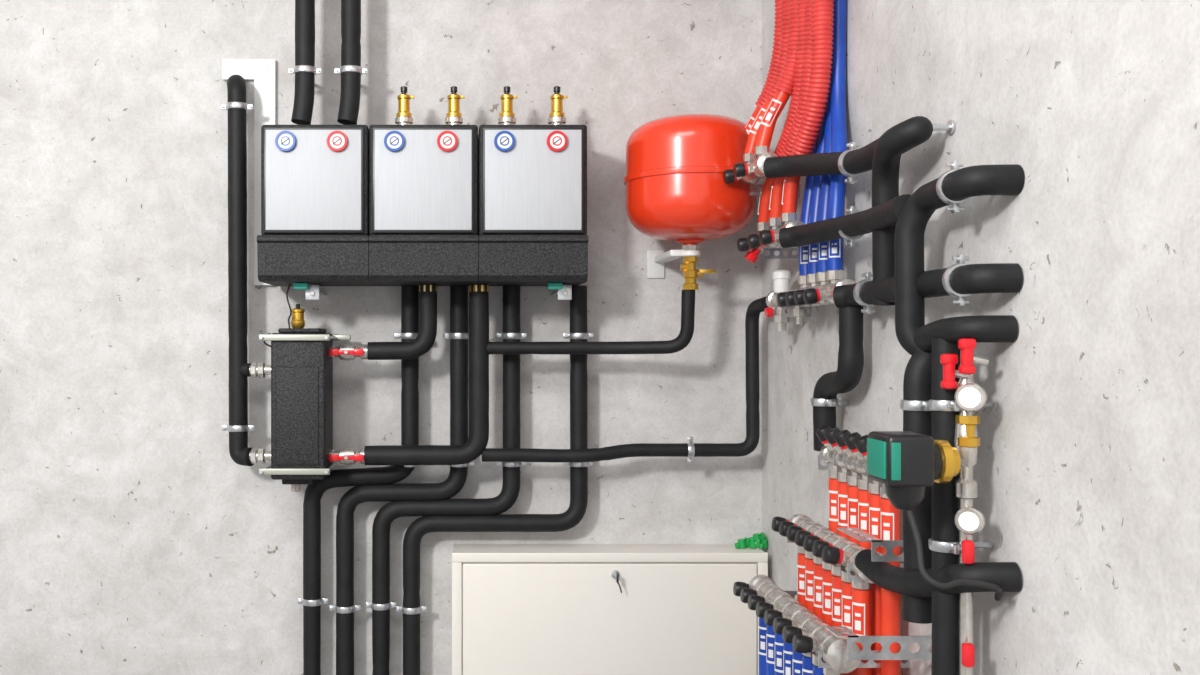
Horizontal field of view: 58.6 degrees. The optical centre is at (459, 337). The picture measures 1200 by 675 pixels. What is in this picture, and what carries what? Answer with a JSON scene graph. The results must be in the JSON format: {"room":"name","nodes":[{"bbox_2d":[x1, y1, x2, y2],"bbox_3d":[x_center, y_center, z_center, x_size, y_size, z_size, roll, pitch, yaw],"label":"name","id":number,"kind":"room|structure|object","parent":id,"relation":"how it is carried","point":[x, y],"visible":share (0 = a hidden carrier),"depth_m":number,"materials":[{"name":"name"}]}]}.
{"room":"mechanical room","nodes":[
{"label":"mechanical room","id":0,"kind":"room"},
{"bbox_2d":[0,0,761,674],"bbox_3d":[-0.507,-0.025,2.450,2.586,2.750,0.100,0,0,0],"label":"wall","id":1,"kind":"structure","parent":0,"point":[133,541],"depth_m":2.40,"materials":[{"name":"paint"}]},
{"bbox_2d":[221,75,253,465],"bbox_3d":[-0.487,-0.158,2.343,0.083,0.876,0.123,0,0,0],"label":"insulated pipe","id":2,"kind":"object","parent":1,"relation":"attached to","point":[237,107],"visible":0.98,"depth_m":2.30,"materials":[{"name":"plastic"}]},
{"bbox_2d":[222,59,275,284],"bbox_3d":[-0.477,-0.374,2.392,0.120,0.510,0.016,0,0,0],"label":"board","id":3,"kind":"object","parent":1,"relation":"attached to","point":[262,72],"visible":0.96,"depth_m":2.39,"materials":[{"name":"white plastic"}]},
{"bbox_2d":[249,284,367,491],"bbox_3d":[-0.328,0.109,2.297,0.259,0.446,0.206,0,0,0],"label":"hydraulic separator","id":4,"kind":"object","parent":1,"relation":"attached to","point":[302,451],"visible":1,"depth_m":2.21,"materials":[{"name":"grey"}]},
{"bbox_2d":[291,304,304,327],"bbox_3d":[-0.350,-0.046,2.280,0.031,0.053,0.031,0,0,0],"label":"vent","id":5,"kind":"object","parent":4,"relation":"attached to","point":[297,321],"depth_m":2.27,"materials":[{"name":"gold metal"}]},
{"bbox_2d":[367,284,436,359],"bbox_3d":[-0.124,-0.033,2.280,0.150,0.163,0.039,0,0,0],"label":"insulated pipe","id":6,"kind":"object","parent":4,"relation":"attached to","point":[424,341],"visible":1,"depth_m":2.26,"materials":[{"name":"plastic"}]},
{"bbox_2d":[364,284,488,464],"bbox_3d":[-0.071,0.081,2.280,0.268,0.391,0.044,0,0,0],"label":"insulated pipe","id":7,"kind":"object","parent":4,"relation":"attached to","point":[478,437],"visible":1,"depth_m":2.26,"materials":[{"name":"plastic"}]},
{"bbox_2d":[487,290,694,353],"bbox_3d":[0.275,-0.032,2.268,0.449,0.138,0.065,0,0,8],"label":"insulated pipe","id":8,"kind":"object","parent":7,"relation":"attached to","point":[683,339],"visible":1,"depth_m":2.27,"materials":[{"name":"plastic"}]},
{"bbox_2d":[624,114,758,289],"bbox_3d":[0.487,-0.279,2.225,0.278,0.358,0.289,0,0,27],"label":"tank","id":9,"kind":"object","parent":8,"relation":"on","point":[676,189],"visible":0.92,"depth_m":2.11,"materials":[{"name":"red metal"}]},
{"bbox_2d":[697,270,703,277],"bbox_3d":[0.498,-0.134,2.220,0.026,0.017,0.017,0,0,0],"label":"outlet","id":10,"kind":"object","parent":9,"relation":"attached to","point":[700,273],"depth_m":2.21,"materials":[{"name":"gold metal"}]},
{"bbox_2d":[293,283,326,299],"bbox_3d":[-0.324,-0.097,2.305,0.052,0.035,0.190,0,0,0],"label":"mounting bracket","id":11,"kind":"object","parent":1,"relation":"attached to","point":[312,292],"visible":1,"depth_m":2.23,"materials":[{"name":"silver metal"}]},
{"bbox_2d":[257,235,375,285],"bbox_3d":[-0.301,-0.163,2.267,0.227,0.094,0.227,0,0,0],"label":"insulation","id":12,"kind":"object","parent":1,"relation":"attached to","point":[283,260],"visible":0.93,"depth_m":2.16},
{"bbox_2d":[261,125,369,234],"bbox_3d":[-0.301,-0.325,2.280,0.222,0.231,0.200,0,0,0],"label":"shell","id":13,"kind":"object","parent":12,"relation":"on","point":[366,129],"visible":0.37,"depth_m":2.18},
{"bbox_2d":[266,130,360,229],"bbox_3d":[-0.301,-0.324,2.175,0.197,0.207,0.009,0,0,0],"label":"panel","id":14,"kind":"object","parent":13,"relation":"attached to","point":[310,186],"visible":1,"depth_m":2.17,"materials":[{"name":"silver metal"}]},
{"bbox_2d":[275,131,295,151],"bbox_3d":[-0.358,-0.403,2.167,0.043,0.043,0.009,0,0,0],"label":"gauge bezel","id":15,"kind":"object","parent":14,"relation":"attached to","point":[293,145],"visible":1,"depth_m":2.16,"materials":[{"name":"blue plastic"}]},
{"bbox_2d":[278,133,292,148],"bbox_3d":[-0.358,-0.403,2.168,0.032,0.032,0.006,0,0,0],"label":"dial","id":16,"kind":"object","parent":15,"relation":"in","point":[279,139],"depth_m":2.16,"materials":[{"name":"white plastic"}]},
{"bbox_2d":[282,137,288,143],"bbox_3d":[-0.358,-0.403,2.167,0.015,0.014,0.007,0,0,0],"label":"gauge face","id":17,"kind":"object","parent":16,"relation":"attached to","point":[285,138],"depth_m":2.16,"materials":[{"name":"white plastic"}]},
{"bbox_2d":[281,136,289,145],"bbox_3d":[-0.358,-0.403,2.167,0.020,0.020,0.007,0,0,0],"label":"ring","id":18,"kind":"object","parent":16,"relation":"on","point":[284,136],"depth_m":2.16,"materials":[{"name":"blue plastic"}]},
{"bbox_2d":[327,131,347,151],"bbox_3d":[-0.252,-0.403,2.167,0.043,0.043,0.009,0,0,0],"label":"gauge bezel","id":19,"kind":"object","parent":14,"relation":"attached to","point":[344,146],"visible":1,"depth_m":2.16,"materials":[{"name":"red plastic"}]},
{"bbox_2d":[330,133,344,148],"bbox_3d":[-0.252,-0.403,2.168,0.032,0.032,0.006,0,0,0],"label":"dial","id":20,"kind":"object","parent":19,"relation":"in","point":[331,138],"depth_m":2.16,"materials":[{"name":"white plastic"}]},
{"bbox_2d":[332,136,341,145],"bbox_3d":[-0.252,-0.403,2.167,0.020,0.020,0.007,0,0,0],"label":"ring","id":21,"kind":"object","parent":20,"relation":"on","point":[335,136],"depth_m":2.16,"materials":[{"name":"red plastic"}]},
{"bbox_2d":[334,137,340,143],"bbox_3d":[-0.252,-0.403,2.167,0.015,0.014,0.007,0,0,0],"label":"gauge face","id":22,"kind":"object","parent":20,"relation":"attached to","point":[338,142],"depth_m":2.16,"materials":[{"name":"white plastic"}]},
{"bbox_2d":[264,127,363,233],"bbox_3d":[-0.301,-0.324,2.179,0.207,0.219,0.011,0,0,0],"label":"frame","id":23,"kind":"object","parent":13,"relation":"attached to","point":[361,231],"visible":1,"depth_m":2.17,"materials":[{"name":"black plastic"}]},
{"bbox_2d":[298,285,424,674],"bbox_3d":[-0.219,0.617,2.361,0.283,1.463,0.077,0,0,0],"label":"insulated pipe","id":24,"kind":"object","parent":1,"relation":"attached to","point":[312,600],"visible":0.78,"depth_m":2.33,"materials":[{"name":"plastic"}]},
{"bbox_2d":[329,285,474,674],"bbox_3d":[-0.129,0.617,2.360,0.322,1.463,0.077,0,0,0],"label":"insulated pipe","id":25,"kind":"object","parent":1,"relation":"attached to","point":[344,607],"visible":0.85,"depth_m":2.33,"materials":[{"name":"plastic"}]},
{"bbox_2d":[368,235,477,285],"bbox_3d":[-0.075,-0.163,2.267,0.224,0.094,0.227,0,0,0],"label":"insulation","id":26,"kind":"object","parent":1,"relation":"attached to","point":[394,260],"visible":0.97,"depth_m":2.16},
{"bbox_2d":[369,125,477,234],"bbox_3d":[-0.075,-0.325,2.280,0.225,0.231,0.200,0,0,0],"label":"shell","id":27,"kind":"object","parent":26,"relation":"on","point":[371,126],"visible":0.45,"depth_m":2.18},
{"bbox_2d":[396,93,411,117],"bbox_3d":[-0.120,-0.496,2.270,0.033,0.054,0.033,0,0,0],"label":"vent","id":28,"kind":"object","parent":27,"relation":"on","point":[403,99],"visible":0.92,"depth_m":2.26,"materials":[{"name":"gold metal"}]},
{"bbox_2d":[401,86,406,93],"bbox_3d":[-0.120,-0.529,2.270,0.014,0.021,0.014,0,0,0],"label":"vent cap","id":29,"kind":"object","parent":28,"relation":"on","point":[403,89],"depth_m":2.26,"materials":[{"name":"black plastic"}]},
{"bbox_2d":[395,117,412,124],"bbox_3d":[-0.120,-0.456,2.270,0.039,0.034,0.039,0,0,0],"label":"vent collar","id":30,"kind":"object","parent":27,"relation":"on","point":[398,120],"depth_m":2.26,"materials":[{"name":"silver metal"}]},
{"bbox_2d":[372,127,473,233],"bbox_3d":[-0.076,-0.324,2.179,0.210,0.219,0.011,0,0,0],"label":"frame","id":31,"kind":"object","parent":27,"relation":"attached to","point":[374,231],"visible":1,"depth_m":2.17,"materials":[{"name":"black plastic"}]},
{"bbox_2d":[375,130,471,229],"bbox_3d":[-0.076,-0.324,2.175,0.200,0.207,0.009,0,0,0],"label":"panel","id":32,"kind":"object","parent":27,"relation":"attached to","point":[419,186],"visible":1,"depth_m":2.17,"materials":[{"name":"silver metal"}]},
{"bbox_2d":[384,131,404,151],"bbox_3d":[-0.135,-0.403,2.167,0.043,0.043,0.009,0,0,0],"label":"gauge bezel","id":33,"kind":"object","parent":32,"relation":"attached to","point":[401,146],"visible":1,"depth_m":2.16,"materials":[{"name":"blue plastic"}]},
{"bbox_2d":[387,133,401,148],"bbox_3d":[-0.135,-0.403,2.168,0.032,0.032,0.006,0,0,0],"label":"dial","id":34,"kind":"object","parent":33,"relation":"in","point":[388,139],"depth_m":2.16,"materials":[{"name":"white plastic"}]},
{"bbox_2d":[391,137,397,143],"bbox_3d":[-0.135,-0.403,2.167,0.014,0.014,0.007,0,0,0],"label":"gauge face","id":35,"kind":"object","parent":34,"relation":"attached to","point":[395,142],"depth_m":2.16,"materials":[{"name":"white plastic"}]},
{"bbox_2d":[390,136,398,145],"bbox_3d":[-0.135,-0.403,2.167,0.020,0.020,0.007,0,0,0],"label":"ring","id":36,"kind":"object","parent":34,"relation":"on","point":[392,136],"depth_m":2.16,"materials":[{"name":"plastic"}]},
{"bbox_2d":[437,131,457,151],"bbox_3d":[-0.026,-0.403,2.167,0.043,0.043,0.009,0,0,0],"label":"gauge bezel","id":37,"kind":"object","parent":32,"relation":"attached to","point":[443,132],"visible":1,"depth_m":2.16,"materials":[{"name":"red plastic"}]},
{"bbox_2d":[440,133,454,148],"bbox_3d":[-0.026,-0.403,2.168,0.032,0.032,0.006,0,0,0],"label":"dial","id":38,"kind":"object","parent":37,"relation":"in","point":[441,139],"depth_m":2.16,"materials":[{"name":"white plastic"}]},
{"bbox_2d":[444,137,450,143],"bbox_3d":[-0.026,-0.403,2.167,0.014,0.014,0.007,0,0,0],"label":"gauge face","id":39,"kind":"object","parent":38,"relation":"attached to","point":[447,138],"depth_m":2.16,"materials":[{"name":"white plastic"}]},
{"bbox_2d":[443,136,451,145],"bbox_3d":[-0.026,-0.403,2.167,0.020,0.020,0.007,0,0,0],"label":"ring","id":40,"kind":"object","parent":38,"relation":"on","point":[446,136],"depth_m":2.16,"materials":[{"name":"red plastic"}]},
{"bbox_2d":[446,93,461,116],"bbox_3d":[-0.013,-0.496,2.270,0.033,0.054,0.033,0,0,0],"label":"vent","id":41,"kind":"object","parent":27,"relation":"on","point":[453,99],"visible":0.94,"depth_m":2.26,"materials":[{"name":"gold metal"}]},
{"bbox_2d":[451,86,456,93],"bbox_3d":[-0.013,-0.529,2.270,0.014,0.021,0.014,0,0,0],"label":"vent cap","id":42,"kind":"object","parent":41,"relation":"on","point":[453,89],"depth_m":2.26,"materials":[{"name":"black plastic"}]},
{"bbox_2d":[445,117,462,124],"bbox_3d":[-0.013,-0.456,2.270,0.039,0.034,0.039,0,0,0],"label":"vent collar","id":43,"kind":"object","parent":27,"relation":"on","point":[448,120],"depth_m":2.26,"materials":[{"name":"silver metal"}]},
{"bbox_2d":[366,285,526,674],"bbox_3d":[-0.030,0.617,2.361,0.358,1.463,0.077,0,0,0],"label":"insulated pipe","id":44,"kind":"object","parent":1,"relation":"attached to","point":[381,604],"visible":0.9,"depth_m":2.33,"materials":[{"name":"plastic"}]},
{"bbox_2d":[396,285,593,674],"bbox_3d":[0.078,0.617,2.361,0.440,1.463,0.077,0,0,0],"label":"insulated pipe","id":45,"kind":"object","parent":1,"relation":"attached to","point":[411,608],"visible":0.91,"depth_m":2.33,"materials":[{"name":"plastic"}]},
{"bbox_2d":[477,235,588,285],"bbox_3d":[0.150,-0.163,2.267,0.224,0.094,0.227,0,0,0],"label":"insulation","id":46,"kind":"object","parent":1,"relation":"attached to","point":[503,260],"visible":0.9,"depth_m":2.16},
{"bbox_2d":[478,125,586,236],"bbox_3d":[0.151,-0.325,2.280,0.224,0.231,0.200,0,0,0],"label":"shell","id":47,"kind":"object","parent":46,"relation":"on","point":[480,126],"visible":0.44,"depth_m":2.18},
{"bbox_2d":[499,93,514,117],"bbox_3d":[0.101,-0.496,2.270,0.033,0.054,0.033,0,0,0],"label":"vent","id":48,"kind":"object","parent":47,"relation":"on","point":[506,99],"visible":0.93,"depth_m":2.26,"materials":[{"name":"gold metal"}]},
{"bbox_2d":[504,86,509,93],"bbox_3d":[0.101,-0.529,2.270,0.014,0.021,0.014,0,0,0],"label":"vent cap","id":49,"kind":"object","parent":48,"relation":"on","point":[506,89],"depth_m":2.26,"materials":[{"name":"black plastic"}]},
{"bbox_2d":[498,117,515,124],"bbox_3d":[0.101,-0.456,2.270,0.039,0.034,0.039,0,0,0],"label":"vent collar","id":50,"kind":"object","parent":47,"relation":"on","point":[502,120],"depth_m":2.26,"materials":[{"name":"silver metal"}]},
{"bbox_2d":[482,127,583,233],"bbox_3d":[0.151,-0.324,2.179,0.209,0.219,0.011,0,0,0],"label":"frame","id":51,"kind":"object","parent":47,"relation":"attached to","point":[484,231],"visible":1,"depth_m":2.17,"materials":[{"name":"black plastic"}]},
{"bbox_2d":[485,130,581,229],"bbox_3d":[0.151,-0.324,2.175,0.199,0.207,0.009,0,0,0],"label":"panel","id":52,"kind":"object","parent":47,"relation":"attached to","point":[529,186],"visible":1,"depth_m":2.17,"materials":[{"name":"silver metal"}]},
{"bbox_2d":[494,131,514,151],"bbox_3d":[0.091,-0.403,2.167,0.043,0.043,0.009,0,0,0],"label":"gauge bezel","id":53,"kind":"object","parent":52,"relation":"attached to","point":[500,132],"visible":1,"depth_m":2.16,"materials":[{"name":"blue plastic"}]},
{"bbox_2d":[497,133,511,148],"bbox_3d":[0.091,-0.403,2.168,0.032,0.032,0.006,0,0,0],"label":"dial","id":54,"kind":"object","parent":53,"relation":"in","point":[498,139],"depth_m":2.16,"materials":[{"name":"white plastic"}]},
{"bbox_2d":[501,137,507,143],"bbox_3d":[0.091,-0.403,2.167,0.014,0.014,0.007,0,0,0],"label":"gauge face","id":55,"kind":"object","parent":54,"relation":"attached to","point":[503,139],"depth_m":2.16,"materials":[{"name":"white plastic"}]},
{"bbox_2d":[500,136,508,145],"bbox_3d":[0.091,-0.403,2.167,0.020,0.020,0.007,0,0,0],"label":"ring","id":56,"kind":"object","parent":54,"relation":"on","point":[503,136],"depth_m":2.16,"materials":[{"name":"blue plastic"}]},
{"bbox_2d":[547,131,567,151],"bbox_3d":[0.199,-0.403,2.167,0.043,0.043,0.009,0,0,0],"label":"gauge bezel","id":57,"kind":"object","parent":52,"relation":"attached to","point":[550,147],"visible":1,"depth_m":2.16,"materials":[{"name":"red plastic"}]},
{"bbox_2d":[550,133,564,148],"bbox_3d":[0.199,-0.403,2.168,0.032,0.032,0.006,0,0,0],"label":"dial","id":58,"kind":"object","parent":57,"relation":"in","point":[563,140],"depth_m":2.16,"materials":[{"name":"white plastic"}]},
{"bbox_2d":[552,136,561,145],"bbox_3d":[0.199,-0.403,2.167,0.020,0.020,0.007,0,0,0],"label":"ring","id":59,"kind":"object","parent":58,"relation":"on","point":[555,136],"depth_m":2.16,"materials":[{"name":"red plastic"}]},
{"bbox_2d":[554,137,560,143],"bbox_3d":[0.199,-0.403,2.167,0.015,0.014,0.007,0,0,0],"label":"gauge face","id":60,"kind":"object","parent":58,"relation":"attached to","point":[558,142],"depth_m":2.16,"materials":[{"name":"white plastic"}]},
{"bbox_2d":[549,93,564,117],"bbox_3d":[0.208,-0.496,2.270,0.033,0.054,0.033,0,0,0],"label":"vent","id":61,"kind":"object","parent":47,"relation":"on","point":[556,99],"visible":0.92,"depth_m":2.26,"materials":[{"name":"gold metal"}]},
{"bbox_2d":[554,86,559,93],"bbox_3d":[0.209,-0.529,2.270,0.014,0.021,0.014,0,0,0],"label":"vent cap","id":62,"kind":"object","parent":61,"relation":"on","point":[556,89],"depth_m":2.26,"materials":[{"name":"black plastic"}]},
{"bbox_2d":[548,117,565,124],"bbox_3d":[0.209,-0.456,2.270,0.039,0.034,0.039,0,0,0],"label":"vent collar","id":63,"kind":"object","parent":47,"relation":"on","point":[552,120],"depth_m":2.26,"materials":[{"name":"silver metal"}]},
{"bbox_2d":[547,283,571,299],"bbox_3d":[0.211,-0.097,2.305,0.052,0.035,0.190,0,0,0],"label":"mounting bracket","id":64,"kind":"object","parent":1,"relation":"attached to","point":[564,292],"visible":1,"depth_m":2.23,"materials":[{"name":"silver metal"}]},
{"bbox_2d":[452,532,767,674],"bbox_3d":[0.337,0.742,2.329,0.710,0.616,0.141,0,0,0],"label":"cabinet","id":65,"kind":"object","parent":1,"relation":"attached to","point":[518,609],"depth_m":2.30,"materials":[{"name":"white metal"}]},
{"bbox_2d":[481,296,767,462],"bbox_3d":[0.354,0.094,2.309,0.615,0.361,0.181,0,0,0],"label":"insulated pipe","id":66,"kind":"object","parent":1,"relation":"attached to","point":[689,449],"visible":0.99,"depth_m":2.29,"materials":[{"name":"plastic"}]},
{"bbox_2d":[762,0,1199,674],"bbox_3d":[0.736,-0.025,0.100,0.100,2.750,4.600,0,0,0],"label":"wall","id":67,"kind":"structure","parent":0,"point":[1086,471],"depth_m":1.21,"materials":[{"name":"paint"}]},
{"bbox_2d":[723,145,799,194],"bbox_3d":[0.603,-0.325,2.070,0.167,0.076,0.240,0,0,0],"label":"manifold","id":68,"kind":"object","parent":67,"relation":"attached to","point":[748,172],"visible":0.66,"depth_m":2.00,"materials":[{"name":"silver metal"}]},
{"bbox_2d":[744,0,797,153],"bbox_3d":[0.603,-0.877,2.049,0.089,1.042,0.239,0,0,0],"label":"bundle","id":69,"kind":"object","parent":68,"relation":"on","point":[777,90],"visible":0.84,"depth_m":1.99,"materials":[{"name":"red plastic"}]},
{"bbox_2d":[737,212,804,263],"bbox_3d":[0.620,-0.189,2.020,0.132,0.083,0.240,0,0,0],"label":"manifold","id":70,"kind":"object","parent":67,"relation":"attached to","point":[767,239],"visible":0.85,"depth_m":2.02,"materials":[{"name":"silver metal"}]},
{"bbox_2d":[764,269,864,330],"bbox_3d":[0.637,-0.073,1.940,0.099,0.120,0.400,0,0,0],"label":"manifold","id":71,"kind":"object","parent":67,"relation":"attached to","point":[817,288],"visible":0.91,"depth_m":1.94,"materials":[{"name":"silver metal"}]},
{"bbox_2d":[733,575,910,674],"bbox_3d":[0.601,0.487,1.800,0.171,0.070,0.440,0,0,0],"label":"manifold","id":72,"kind":"object","parent":67,"relation":"attached to","point":[798,626],"visible":0.92,"depth_m":1.72,"materials":[{"name":"silver metal"}]},
{"bbox_2d":[810,306,863,450],"bbox_3d":[0.653,0.070,1.812,0.063,0.263,0.184,0,0,0],"label":"insulated pipe","id":73,"kind":"object","parent":67,"relation":"attached to","point":[848,374],"visible":0.92,"depth_m":1.74,"materials":[{"name":"plastic"}]},
{"bbox_2d":[779,194,910,247],"bbox_3d":[0.633,-0.176,1.678,0.105,0.065,0.437,0,0,-5],"label":"insulated pipe","id":74,"kind":"object","parent":67,"relation":"attached to","point":[852,226],"visible":0.97,"depth_m":1.67,"materials":[{"name":"plastic"}]},
{"bbox_2d":[816,425,888,499],"bbox_3d":[0.651,0.198,1.705,0.071,0.093,0.310,0,0,0],"label":"heating unit","id":75,"kind":"object","parent":67,"relation":"attached to","point":[844,453],"visible":0.6,"depth_m":1.73,"materials":[{"name":"silver metal"}]},
{"bbox_2d":[763,116,954,305],"bbox_3d":[0.630,-0.188,1.701,0.111,0.281,0.496,0,0,-6],"label":"insulated pipe","id":76,"kind":"object","parent":67,"relation":"attached to","point":[882,156],"visible":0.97,"depth_m":1.57,"materials":[{"name":"plastic"}]},
{"bbox_2d":[836,528,903,561],"bbox_3d":[0.628,0.303,1.550,0.116,0.030,0.100,0,0,0],"label":"bracket","id":77,"kind":"object","parent":67,"relation":"attached to","point":[856,533],"visible":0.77,"depth_m":1.50,"materials":[{"name":"metal"}]},
{"bbox_2d":[825,626,931,659],"bbox_3d":[0.610,0.441,1.519,0.154,0.100,0.053,0,0,6],"label":"bracket","id":78,"kind":"object","parent":67,"relation":"attached to","point":[885,653],"visible":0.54,"depth_m":1.50,"materials":[{"name":"metal"}]},
{"bbox_2d":[833,254,1022,313],"bbox_3d":[0.648,-0.071,1.518,0.077,0.069,0.472,0,0,0],"label":"insulated pipe","id":79,"kind":"object","parent":67,"relation":"attached to","point":[960,280],"visible":0.94,"depth_m":1.35,"materials":[{"name":"plastic"}]},
{"bbox_2d":[867,431,1001,600],"bbox_3d":[0.599,0.226,1.294,0.172,0.215,0.096,0,0,0],"label":"circulation pump","id":80,"kind":"object","parent":67,"relation":"attached to","point":[906,462],"visible":1,"depth_m":1.28,"materials":[{"name":"black plastic"}]},
{"bbox_2d":[855,540,1020,596],"bbox_3d":[0.624,0.306,1.429,0.075,0.110,0.312,0,0,-13],"label":"insulated pipe","id":81,"kind":"object","parent":67,"relation":"attached to","point":[1007,575],"depth_m":1.33,"materials":[{"name":"plastic"}]},
{"bbox_2d":[894,160,1024,623],"bbox_3d":[0.643,0.080,1.380,0.083,0.611,0.198,0,0,0],"label":"insulated pipe","id":82,"kind":"object","parent":67,"relation":"attached to","point":[955,186],"visible":0.83,"depth_m":1.42,"materials":[{"name":"plastic"}]},
{"bbox_2d":[928,338,992,674],"bbox_3d":[0.641,0.674,1.353,0.076,1.347,0.061,0,0,25],"label":"insulated pipe","id":83,"kind":"object","parent":67,"relation":"attached to","point":[944,542],"visible":0.77,"depth_m":1.35,"materials":[{"name":"plastic"}]},
{"bbox_2d":[913,315,1017,349],"bbox_3d":[0.648,-0.005,1.358,0.078,0.045,0.130,0,0,0],"label":"insulated pipe","id":84,"kind":"object","parent":67,"relation":"attached to","point":[982,328],"visible":0.9,"depth_m":1.31,"materials":[{"name":"plastic"}]},
{"bbox_3d":[-0.507,1.400,0.150,2.586,0.100,4.700,0,0,0],"label":"floor","id":85,"kind":"structure","parent":0,"visible":0},
{"bbox_2d":[759,618,823,674],"bbox_3d":[0.577,0.936,1.807,0.033,0.826,0.384,0,0,0],"label":"pipes","id":86,"kind":"object","parent":85,"relation":"on","point":[776,656],"visible":0.77,"depth_m":1.87,"materials":[{"name":"blue plastic"}]},
{"bbox_2d":[797,553,870,674],"bbox_3d":[0.621,0.869,1.762,0.033,0.961,0.294,0,0,0],"label":"pipes","id":87,"kind":"object","parent":85,"relation":"on","point":[834,601],"visible":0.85,"depth_m":1.71,"materials":[{"name":"red plastic"}]},
{"bbox_2d":[771,514,903,589],"bbox_3d":[0.623,0.354,1.755,0.125,0.067,0.350,0,0,0],"label":"heating unit","id":88,"kind":"object","parent":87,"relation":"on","point":[836,553],"visible":0.84,"depth_m":1.71,"materials":[{"name":"silver metal"}]},
{"bbox_2d":[829,478,900,674],"bbox_3d":[0.653,0.797,1.712,0.033,1.104,0.254,0,0,0],"label":"pipes","id":89,"kind":"object","parent":85,"relation":"on","point":[849,506],"visible":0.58,"depth_m":1.63,"materials":[{"name":"red plastic"}]},
{"bbox_2d":[959,467,974,674],"bbox_3d":[0.636,0.725,1.323,0.025,1.247,0.040,0,0,0],"label":"riser","id":90,"kind":"object","parent":85,"relation":"on","point":[965,599],"depth_m":1.33,"materials":[{"name":"silver metal"}]},
{"bbox_2d":[954,364,977,498],"bbox_3d":[0.640,0.118,1.335,0.028,0.170,0.028,0,0,0],"label":"valve","id":91,"kind":"object","parent":90,"relation":"attached to","point":[967,488],"visible":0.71,"depth_m":1.33,"materials":[{"name":"silver metal"}]},
{"bbox_2d":[940,354,970,389],"bbox_3d":[0.624,0.043,1.330,0.035,0.045,0.015,0,0,0],"label":"handle","id":92,"kind":"object","parent":91,"relation":"attached to","point":[957,374],"depth_m":1.32,"materials":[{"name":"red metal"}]},
{"bbox_2d":[958,387,980,407],"bbox_3d":[0.635,0.074,1.313,0.026,0.026,0.014,0,0,39],"label":"pressure gauge face","id":93,"kind":"object","parent":91,"relation":"attached to","point":[969,397],"visible":1,"depth_m":1.31,"materials":[{"name":"white plastic"}]},
{"bbox_2d":[955,383,986,411],"bbox_3d":[0.636,0.074,1.313,0.036,0.036,0.014,0,0,39],"label":"case","id":94,"kind":"object","parent":93,"relation":"attached to","point":[979,388],"visible":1,"depth_m":1.31,"materials":[{"name":"silver metal"}]},
{"bbox_2d":[958,338,988,374],"bbox_3d":[0.637,0.024,1.310,0.036,0.045,0.015,0,0,0],"label":"handle","id":95,"kind":"object","parent":91,"relation":"attached to","point":[976,359],"depth_m":1.30,"materials":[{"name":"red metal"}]},
{"bbox_2d":[956,415,979,447],"bbox_3d":[0.640,0.118,1.331,0.026,0.040,0.026,0,0,0],"label":"coupling","id":96,"kind":"object","parent":90,"relation":"attached to","point":[970,441],"visible":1,"depth_m":1.32,"materials":[{"name":"gold metal"}]},
{"bbox_2d":[958,512,978,530],"bbox_3d":[0.635,0.228,1.315,0.024,0.024,0.014,0,0,39],"label":"gauge","id":97,"kind":"object","parent":90,"relation":"attached to","point":[968,521],"visible":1,"depth_m":1.31,"materials":[{"name":"white plastic"}]},
{"bbox_2d":[955,507,985,534],"bbox_3d":[0.636,0.228,1.315,0.034,0.034,0.014,0,0,39],"label":"case","id":98,"kind":"object","parent":97,"relation":"attached to","point":[977,512],"visible":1,"depth_m":1.31,"materials":[{"name":"silver metal"}]},
{"bbox_3d":[-0.507,-1.450,0.150,2.586,0.100,4.700,0,0,0],"label":"ceiling","id":99,"kind":"structure","parent":0,"visible":0},
{"bbox_2d":[288,0,321,124],"bbox_3d":[-0.335,-0.929,2.326,0.072,0.938,0.145,0,0,0],"label":"insulated pipe","id":100,"kind":"object","parent":99,"relation":"hanging from","point":[304,70],"visible":1,"depth_m":2.26,"materials":[{"name":"plastic"}]},
{"bbox_2d":[334,0,367,124],"bbox_3d":[-0.235,-0.929,2.326,0.072,0.938,0.145,0,0,0],"label":"insulated pipe","id":101,"kind":"object","parent":99,"relation":"hanging from","point":[350,70],"visible":1,"depth_m":2.26,"materials":[{"name":"plastic"}]},
{"bbox_2d":[757,0,833,221],"bbox_3d":[0.621,-0.811,1.968,0.058,1.174,0.299,0,0,-3],"label":"bundle","id":102,"kind":"object","parent":99,"relation":"hanging from","point":[801,129],"visible":0.85,"depth_m":1.89,"materials":[{"name":"red plastic"}]},
{"bbox_2d":[799,0,846,275],"bbox_3d":[0.655,-0.755,1.874,0.058,1.285,0.177,0,0,0],"label":"bundle","id":103,"kind":"object","parent":99,"relation":"hanging from","point":[824,196],"visible":0.64,"depth_m":1.86,"materials":[{"name":"blue plastic"}]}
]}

